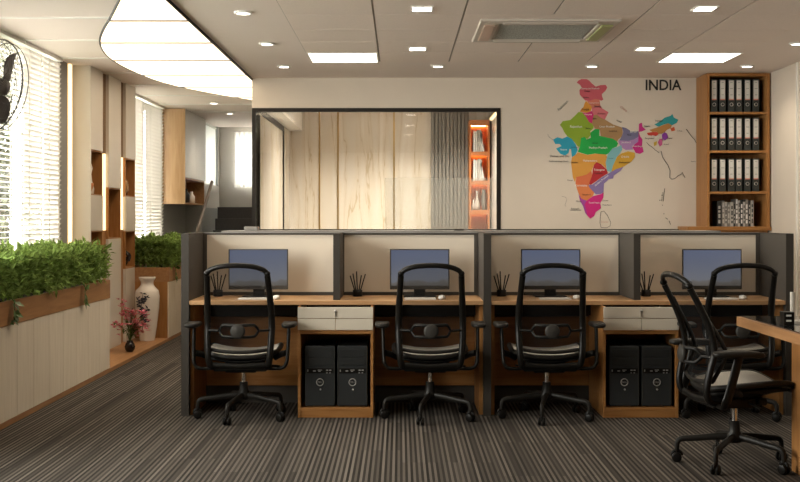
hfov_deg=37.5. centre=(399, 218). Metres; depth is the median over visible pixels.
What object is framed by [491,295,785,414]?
desk
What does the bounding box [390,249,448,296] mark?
monitor
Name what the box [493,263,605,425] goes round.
office chair
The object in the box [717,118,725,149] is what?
binder
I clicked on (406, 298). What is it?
keyboard
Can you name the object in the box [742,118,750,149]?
binder
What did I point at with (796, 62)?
trim
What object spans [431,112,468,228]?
panel
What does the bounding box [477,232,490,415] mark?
partition panel
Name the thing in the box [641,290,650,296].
cup
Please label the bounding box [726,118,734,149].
binder
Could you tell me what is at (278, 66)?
recessed light
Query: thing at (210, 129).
roller blind
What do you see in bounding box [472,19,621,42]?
air conditioner
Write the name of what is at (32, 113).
window blind
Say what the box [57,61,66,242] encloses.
trim
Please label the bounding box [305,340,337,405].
computer tower
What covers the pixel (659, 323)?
pedestal
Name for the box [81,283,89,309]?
sprig
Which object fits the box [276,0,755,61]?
trim
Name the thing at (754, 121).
binder
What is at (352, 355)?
computer tower
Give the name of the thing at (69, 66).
led strip
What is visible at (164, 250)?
plants
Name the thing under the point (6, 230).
tree
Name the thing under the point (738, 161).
binder
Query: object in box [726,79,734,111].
binder
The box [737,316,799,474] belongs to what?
table
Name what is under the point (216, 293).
cup
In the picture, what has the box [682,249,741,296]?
monitor
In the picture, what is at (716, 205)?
book
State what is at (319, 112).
trim
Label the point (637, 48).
recessed light
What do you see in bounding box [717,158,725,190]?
binder
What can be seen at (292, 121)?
ceiling
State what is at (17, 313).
sprig
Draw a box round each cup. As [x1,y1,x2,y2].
[213,290,222,296]
[353,290,361,296]
[497,290,505,296]
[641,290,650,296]
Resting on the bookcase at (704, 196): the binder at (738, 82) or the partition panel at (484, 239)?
the binder at (738, 82)
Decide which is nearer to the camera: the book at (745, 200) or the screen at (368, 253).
the screen at (368, 253)
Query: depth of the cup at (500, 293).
8.21 m
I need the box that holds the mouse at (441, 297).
[438,295,445,299]
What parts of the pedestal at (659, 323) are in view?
drawer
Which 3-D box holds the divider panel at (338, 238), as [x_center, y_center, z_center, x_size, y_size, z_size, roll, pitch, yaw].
[-0.421,0.317,8.098,0.045,0.442,0.517,0,0,0]
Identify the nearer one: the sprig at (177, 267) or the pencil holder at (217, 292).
the pencil holder at (217, 292)
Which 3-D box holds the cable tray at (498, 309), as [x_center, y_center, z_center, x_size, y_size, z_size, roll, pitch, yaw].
[1.575,0.620,8.275,1.893,0.101,0.120,0,0,0]
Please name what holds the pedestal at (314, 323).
on the floor
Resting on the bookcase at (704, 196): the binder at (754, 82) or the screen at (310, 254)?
the binder at (754, 82)
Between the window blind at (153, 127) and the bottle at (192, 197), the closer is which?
the window blind at (153, 127)
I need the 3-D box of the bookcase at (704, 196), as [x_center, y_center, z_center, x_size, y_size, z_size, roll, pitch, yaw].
[3.147,-0.047,11.475,0.795,2.694,0.430,0,0,0]
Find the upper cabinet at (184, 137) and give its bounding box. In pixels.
[162,109,205,204]
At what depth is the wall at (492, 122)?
14.54 m
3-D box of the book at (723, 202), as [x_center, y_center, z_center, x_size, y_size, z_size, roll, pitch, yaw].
[3.112,-0.053,11.445,0.028,0.250,0.171,0,0,0]
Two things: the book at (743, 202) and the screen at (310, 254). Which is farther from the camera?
the book at (743, 202)
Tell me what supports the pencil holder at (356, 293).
on the desk at (225, 304)
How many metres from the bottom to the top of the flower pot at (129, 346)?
0.511 m
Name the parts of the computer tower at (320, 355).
edge trim, edge trim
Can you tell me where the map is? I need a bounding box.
[548,79,695,227]
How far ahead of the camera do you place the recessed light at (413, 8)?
7.75 m
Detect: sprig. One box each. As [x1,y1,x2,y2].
[6,295,24,324]
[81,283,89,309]
[175,264,179,280]
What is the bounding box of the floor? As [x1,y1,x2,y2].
[0,335,799,481]
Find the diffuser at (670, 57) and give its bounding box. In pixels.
[660,54,738,61]
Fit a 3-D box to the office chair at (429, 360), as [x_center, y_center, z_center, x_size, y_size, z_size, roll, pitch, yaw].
[0.202,0.787,7.680,0.720,1.026,0.668,0,0,5]
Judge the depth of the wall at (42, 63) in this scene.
10.30 m
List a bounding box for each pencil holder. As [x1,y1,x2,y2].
[210,271,225,296]
[350,271,365,296]
[493,271,509,296]
[641,271,653,296]
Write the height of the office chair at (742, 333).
1.026 m
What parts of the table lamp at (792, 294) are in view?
post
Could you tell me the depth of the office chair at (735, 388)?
6.13 m
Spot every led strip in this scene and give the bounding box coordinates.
[67,64,71,243]
[488,112,495,119]
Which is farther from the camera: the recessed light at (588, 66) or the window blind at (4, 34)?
the recessed light at (588, 66)
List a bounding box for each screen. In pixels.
[203,232,340,401]
[341,232,477,401]
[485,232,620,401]
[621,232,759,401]
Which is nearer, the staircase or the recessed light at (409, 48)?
the recessed light at (409, 48)
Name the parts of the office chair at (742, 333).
leg, armrest, seat, frame, leg, armrest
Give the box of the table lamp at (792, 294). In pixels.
[790,292,799,323]
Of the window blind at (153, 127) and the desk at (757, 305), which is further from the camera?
the window blind at (153, 127)
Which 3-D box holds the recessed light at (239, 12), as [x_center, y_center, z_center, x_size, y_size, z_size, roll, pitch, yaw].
[-1.060,-1.393,7.980,0.128,0.014,0.128,0,0,0]
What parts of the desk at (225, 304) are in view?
modesty panel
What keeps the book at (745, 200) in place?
on the bookcase at (704, 196)
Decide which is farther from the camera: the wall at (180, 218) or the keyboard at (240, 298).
the wall at (180, 218)
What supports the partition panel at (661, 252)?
on the floor
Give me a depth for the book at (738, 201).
11.36 m
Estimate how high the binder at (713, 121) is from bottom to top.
0.318 m
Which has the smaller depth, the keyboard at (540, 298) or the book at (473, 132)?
the keyboard at (540, 298)
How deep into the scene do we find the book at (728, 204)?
11.36 m
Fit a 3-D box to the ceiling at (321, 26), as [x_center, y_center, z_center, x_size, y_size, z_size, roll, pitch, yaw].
[0.225,-1.454,8.300,7.050,0.132,20.000,0,0,0]
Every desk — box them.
[189,295,482,414]
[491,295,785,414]
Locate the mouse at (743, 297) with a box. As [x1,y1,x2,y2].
[738,295,746,299]
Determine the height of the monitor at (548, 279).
0.332 m
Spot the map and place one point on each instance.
(577, 129)
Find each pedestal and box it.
[298,305,374,417]
[589,305,678,417]
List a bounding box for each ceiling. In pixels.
[0,0,799,126]
[266,112,301,130]
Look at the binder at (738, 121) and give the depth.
11.33 m
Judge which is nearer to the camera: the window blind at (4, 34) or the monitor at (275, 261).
the monitor at (275, 261)
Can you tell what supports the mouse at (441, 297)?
on the desk at (225, 304)
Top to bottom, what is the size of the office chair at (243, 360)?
1.026 m
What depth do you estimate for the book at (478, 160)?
14.68 m
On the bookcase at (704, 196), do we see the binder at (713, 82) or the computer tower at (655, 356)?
the binder at (713, 82)
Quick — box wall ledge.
[259,229,678,229]
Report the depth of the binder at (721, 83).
11.33 m
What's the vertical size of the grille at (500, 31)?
0.020 m
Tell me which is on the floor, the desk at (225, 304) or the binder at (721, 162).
the desk at (225, 304)
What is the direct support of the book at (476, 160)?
on the bookshelf at (477, 219)
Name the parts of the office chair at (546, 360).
armrest, leg, leg, leg, seat, frame, leg, leg, armrest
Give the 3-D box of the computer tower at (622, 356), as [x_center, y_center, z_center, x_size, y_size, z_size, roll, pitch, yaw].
[1.472,1.033,7.956,0.198,0.402,0.437,0,0,0]
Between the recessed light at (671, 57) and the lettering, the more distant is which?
the lettering
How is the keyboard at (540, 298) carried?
on the desk at (757, 305)
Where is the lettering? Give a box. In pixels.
[646,80,680,89]
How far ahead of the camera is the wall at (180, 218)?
16.50 m
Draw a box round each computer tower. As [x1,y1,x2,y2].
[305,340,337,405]
[337,340,368,405]
[606,340,638,405]
[629,340,671,405]
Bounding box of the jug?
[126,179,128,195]
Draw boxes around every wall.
[40,63,135,262]
[72,65,134,348]
[149,108,217,235]
[219,127,251,206]
[252,78,695,228]
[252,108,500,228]
[284,127,289,228]
[290,112,489,228]
[490,112,495,228]
[768,61,799,315]
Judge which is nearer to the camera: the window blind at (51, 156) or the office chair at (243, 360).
the office chair at (243, 360)
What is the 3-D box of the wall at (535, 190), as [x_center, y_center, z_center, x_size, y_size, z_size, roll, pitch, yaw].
[1.042,-0.050,11.760,5.017,2.700,0.120,0,0,0]
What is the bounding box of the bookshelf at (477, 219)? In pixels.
[468,120,489,228]
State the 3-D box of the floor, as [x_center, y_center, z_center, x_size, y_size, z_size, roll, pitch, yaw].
[0.225,1.350,8.300,7.050,0.100,20.000,0,0,0]
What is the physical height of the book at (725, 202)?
0.235 m
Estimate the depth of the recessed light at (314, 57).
10.13 m
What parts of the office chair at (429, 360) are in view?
armrest, leg, leg, seat, frame, leg, leg, armrest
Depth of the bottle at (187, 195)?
15.52 m
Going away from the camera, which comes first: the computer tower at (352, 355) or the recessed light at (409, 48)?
the computer tower at (352, 355)
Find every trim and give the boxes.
[0,17,251,104]
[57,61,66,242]
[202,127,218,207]
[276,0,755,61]
[319,112,394,228]
[796,62,797,315]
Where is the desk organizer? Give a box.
[780,311,793,325]
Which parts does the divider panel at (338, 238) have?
panel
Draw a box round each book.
[472,131,474,151]
[472,159,474,180]
[475,131,476,151]
[475,160,476,180]
[477,129,479,151]
[477,159,479,180]
[479,130,483,151]
[480,131,481,151]
[480,159,483,180]
[480,160,481,180]
[712,201,721,225]
[722,201,724,225]
[725,202,726,225]
[727,202,732,225]
[727,203,729,225]
[731,199,737,225]
[733,204,734,225]
[738,200,742,225]
[738,201,739,225]
[743,199,747,225]
[743,202,744,225]
[748,201,750,225]
[751,201,753,225]
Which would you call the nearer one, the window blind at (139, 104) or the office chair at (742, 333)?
the office chair at (742, 333)
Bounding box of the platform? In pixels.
[110,338,168,371]
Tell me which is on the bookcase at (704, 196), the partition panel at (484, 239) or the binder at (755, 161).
the binder at (755, 161)
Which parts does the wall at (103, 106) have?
cream panel, cream panel, cream panel, cream panel, cream panel, cream panel, cream panel, cream panel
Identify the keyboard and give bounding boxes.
[238,297,266,299]
[405,297,435,299]
[539,297,570,299]
[704,297,737,299]
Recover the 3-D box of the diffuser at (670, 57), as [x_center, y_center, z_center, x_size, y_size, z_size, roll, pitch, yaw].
[2.571,-1.391,10.155,0.570,0.010,0.566,0,0,0]
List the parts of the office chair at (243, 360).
armrest, leg, leg, frame, seat, leg, leg, armrest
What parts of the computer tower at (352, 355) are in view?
edge trim, edge trim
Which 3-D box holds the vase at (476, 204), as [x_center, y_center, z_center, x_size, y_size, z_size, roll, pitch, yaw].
[0.962,-0.230,14.760,0.080,0.240,0.080,0,0,0]
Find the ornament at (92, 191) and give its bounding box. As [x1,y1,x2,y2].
[91,164,93,193]
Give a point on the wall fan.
(9, 65)
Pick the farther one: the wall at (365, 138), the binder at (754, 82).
the wall at (365, 138)
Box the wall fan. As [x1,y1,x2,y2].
[0,39,28,130]
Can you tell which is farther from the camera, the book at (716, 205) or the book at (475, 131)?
the book at (475, 131)
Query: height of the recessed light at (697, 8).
0.008 m
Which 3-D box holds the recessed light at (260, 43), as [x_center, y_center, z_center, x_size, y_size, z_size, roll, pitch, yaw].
[-1.060,-1.393,9.390,0.128,0.014,0.128,0,0,0]
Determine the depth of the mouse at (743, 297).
7.91 m
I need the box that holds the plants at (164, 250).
[135,230,196,269]
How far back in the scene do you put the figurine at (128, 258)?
12.33 m
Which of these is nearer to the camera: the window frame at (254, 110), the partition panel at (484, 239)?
the partition panel at (484, 239)
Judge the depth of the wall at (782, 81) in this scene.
10.90 m
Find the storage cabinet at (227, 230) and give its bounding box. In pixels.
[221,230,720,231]
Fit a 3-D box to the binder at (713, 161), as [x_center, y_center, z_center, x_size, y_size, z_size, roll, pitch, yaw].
[3.017,-0.422,11.470,0.062,0.318,0.291,0,0,0]
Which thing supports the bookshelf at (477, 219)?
on the floor
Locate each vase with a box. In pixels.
[135,277,159,340]
[474,191,479,209]
[481,189,485,209]
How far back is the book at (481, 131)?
14.68 m
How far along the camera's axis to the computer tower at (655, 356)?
7.75 m
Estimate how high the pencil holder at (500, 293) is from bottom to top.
0.174 m
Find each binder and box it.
[710,79,716,111]
[710,118,716,149]
[710,158,716,190]
[717,79,725,111]
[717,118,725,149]
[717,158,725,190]
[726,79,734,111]
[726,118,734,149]
[726,158,734,190]
[735,79,741,111]
[735,118,741,149]
[735,158,741,190]
[742,79,750,111]
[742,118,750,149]
[742,158,750,190]
[751,79,758,111]
[751,118,758,149]
[751,158,758,190]
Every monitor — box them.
[229,249,287,296]
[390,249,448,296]
[521,249,579,296]
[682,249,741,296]
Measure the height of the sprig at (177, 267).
0.240 m
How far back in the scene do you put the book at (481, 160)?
14.68 m
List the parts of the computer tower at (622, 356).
edge trim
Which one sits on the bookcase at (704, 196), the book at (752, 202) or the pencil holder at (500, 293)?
the book at (752, 202)
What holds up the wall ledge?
on the floor
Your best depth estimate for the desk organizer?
5.95 m
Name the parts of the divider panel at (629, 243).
panel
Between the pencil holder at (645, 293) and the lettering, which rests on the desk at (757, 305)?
the pencil holder at (645, 293)
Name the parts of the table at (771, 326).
glass, leg panel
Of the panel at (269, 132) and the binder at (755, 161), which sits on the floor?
the panel at (269, 132)
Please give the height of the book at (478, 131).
0.276 m
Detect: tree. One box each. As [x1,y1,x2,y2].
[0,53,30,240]
[0,54,39,245]
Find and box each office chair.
[184,263,296,425]
[375,263,485,425]
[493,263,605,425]
[660,271,794,474]
[677,263,785,421]
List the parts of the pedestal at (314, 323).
drawer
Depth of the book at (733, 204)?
11.36 m
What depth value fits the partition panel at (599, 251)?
8.37 m
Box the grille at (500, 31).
[492,24,595,38]
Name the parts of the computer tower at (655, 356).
edge trim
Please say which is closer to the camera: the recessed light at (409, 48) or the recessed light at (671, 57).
the recessed light at (409, 48)
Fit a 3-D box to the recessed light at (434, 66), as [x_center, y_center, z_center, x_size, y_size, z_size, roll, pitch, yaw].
[0.347,-1.393,10.760,0.128,0.014,0.128,0,0,0]
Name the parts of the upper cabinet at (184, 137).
panel, door, door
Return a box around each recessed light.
[99,0,252,99]
[234,10,252,14]
[259,42,274,45]
[277,65,290,67]
[306,53,378,62]
[408,47,426,50]
[411,6,433,11]
[431,65,444,67]
[585,65,598,67]
[634,47,656,50]
[657,52,742,62]
[690,6,719,10]
[740,65,753,67]
[789,42,799,45]
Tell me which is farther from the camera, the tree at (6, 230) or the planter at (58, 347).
the tree at (6, 230)
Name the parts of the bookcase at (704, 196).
panel, panel, shelf, shelf, shelf, panel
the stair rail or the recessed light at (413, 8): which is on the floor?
the stair rail
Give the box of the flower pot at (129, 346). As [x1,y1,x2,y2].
[110,298,150,351]
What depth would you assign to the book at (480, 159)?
14.68 m
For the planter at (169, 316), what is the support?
on the floor
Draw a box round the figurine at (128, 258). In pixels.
[126,251,130,264]
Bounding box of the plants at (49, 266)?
[0,236,113,301]
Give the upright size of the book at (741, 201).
0.255 m
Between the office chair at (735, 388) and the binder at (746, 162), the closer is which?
the office chair at (735, 388)
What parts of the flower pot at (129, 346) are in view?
pot, flower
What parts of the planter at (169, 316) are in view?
panel, panel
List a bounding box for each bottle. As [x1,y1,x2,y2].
[185,189,189,202]
[190,192,194,202]
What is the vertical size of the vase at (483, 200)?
0.260 m
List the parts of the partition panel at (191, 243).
panel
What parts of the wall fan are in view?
motor, blade, blade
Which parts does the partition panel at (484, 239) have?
panel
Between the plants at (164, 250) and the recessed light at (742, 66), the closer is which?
the recessed light at (742, 66)
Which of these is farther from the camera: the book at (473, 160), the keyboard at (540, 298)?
the book at (473, 160)
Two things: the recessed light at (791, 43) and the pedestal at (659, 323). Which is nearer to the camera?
the pedestal at (659, 323)
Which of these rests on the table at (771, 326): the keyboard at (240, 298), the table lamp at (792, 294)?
the table lamp at (792, 294)
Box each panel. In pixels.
[181,232,203,415]
[256,112,283,228]
[333,233,343,299]
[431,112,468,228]
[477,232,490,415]
[619,233,640,299]
[758,232,793,415]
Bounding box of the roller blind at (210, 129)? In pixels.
[204,122,216,185]
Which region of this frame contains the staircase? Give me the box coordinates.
[213,207,251,231]
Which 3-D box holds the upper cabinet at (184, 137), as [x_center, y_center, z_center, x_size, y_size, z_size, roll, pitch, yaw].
[-2.857,-0.792,15.695,0.285,1.205,1.590,0,0,0]
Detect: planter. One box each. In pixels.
[0,280,109,429]
[135,262,180,340]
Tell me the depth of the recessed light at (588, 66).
10.74 m
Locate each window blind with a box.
[0,29,24,243]
[19,41,44,245]
[42,50,62,243]
[135,93,146,238]
[143,99,164,235]
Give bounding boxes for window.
[0,36,51,250]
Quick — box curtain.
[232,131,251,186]
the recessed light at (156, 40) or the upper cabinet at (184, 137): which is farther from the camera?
the upper cabinet at (184, 137)
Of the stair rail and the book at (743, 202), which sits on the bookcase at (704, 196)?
the book at (743, 202)
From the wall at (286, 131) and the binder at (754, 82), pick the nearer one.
the binder at (754, 82)
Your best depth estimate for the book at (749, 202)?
11.36 m
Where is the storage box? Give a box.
[244,227,258,230]
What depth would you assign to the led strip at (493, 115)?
14.14 m
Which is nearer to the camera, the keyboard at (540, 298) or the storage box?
the keyboard at (540, 298)
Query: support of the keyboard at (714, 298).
on the desk at (757, 305)
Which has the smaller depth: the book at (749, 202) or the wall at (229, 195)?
the book at (749, 202)
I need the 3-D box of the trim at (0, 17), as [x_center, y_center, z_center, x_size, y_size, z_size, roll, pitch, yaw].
[-2.240,-1.397,8.715,1.520,0.005,13.446,0,0,0]
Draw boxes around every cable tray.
[211,305,474,314]
[494,305,761,314]
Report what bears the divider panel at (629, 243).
on the desk at (757, 305)
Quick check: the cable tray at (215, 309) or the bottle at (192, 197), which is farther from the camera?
the bottle at (192, 197)
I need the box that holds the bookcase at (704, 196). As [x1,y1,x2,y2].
[678,73,770,232]
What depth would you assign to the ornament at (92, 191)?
11.03 m
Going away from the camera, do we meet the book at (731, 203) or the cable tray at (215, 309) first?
the cable tray at (215, 309)
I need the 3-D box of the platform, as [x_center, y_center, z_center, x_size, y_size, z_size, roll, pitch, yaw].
[-2.728,1.282,11.275,0.535,0.035,2.550,0,0,0]
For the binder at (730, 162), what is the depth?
11.33 m
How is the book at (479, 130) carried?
on the bookshelf at (477, 219)
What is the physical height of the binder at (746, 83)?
0.318 m
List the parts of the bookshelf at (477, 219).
shelf, shelf, shelf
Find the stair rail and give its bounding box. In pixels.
[195,180,212,232]

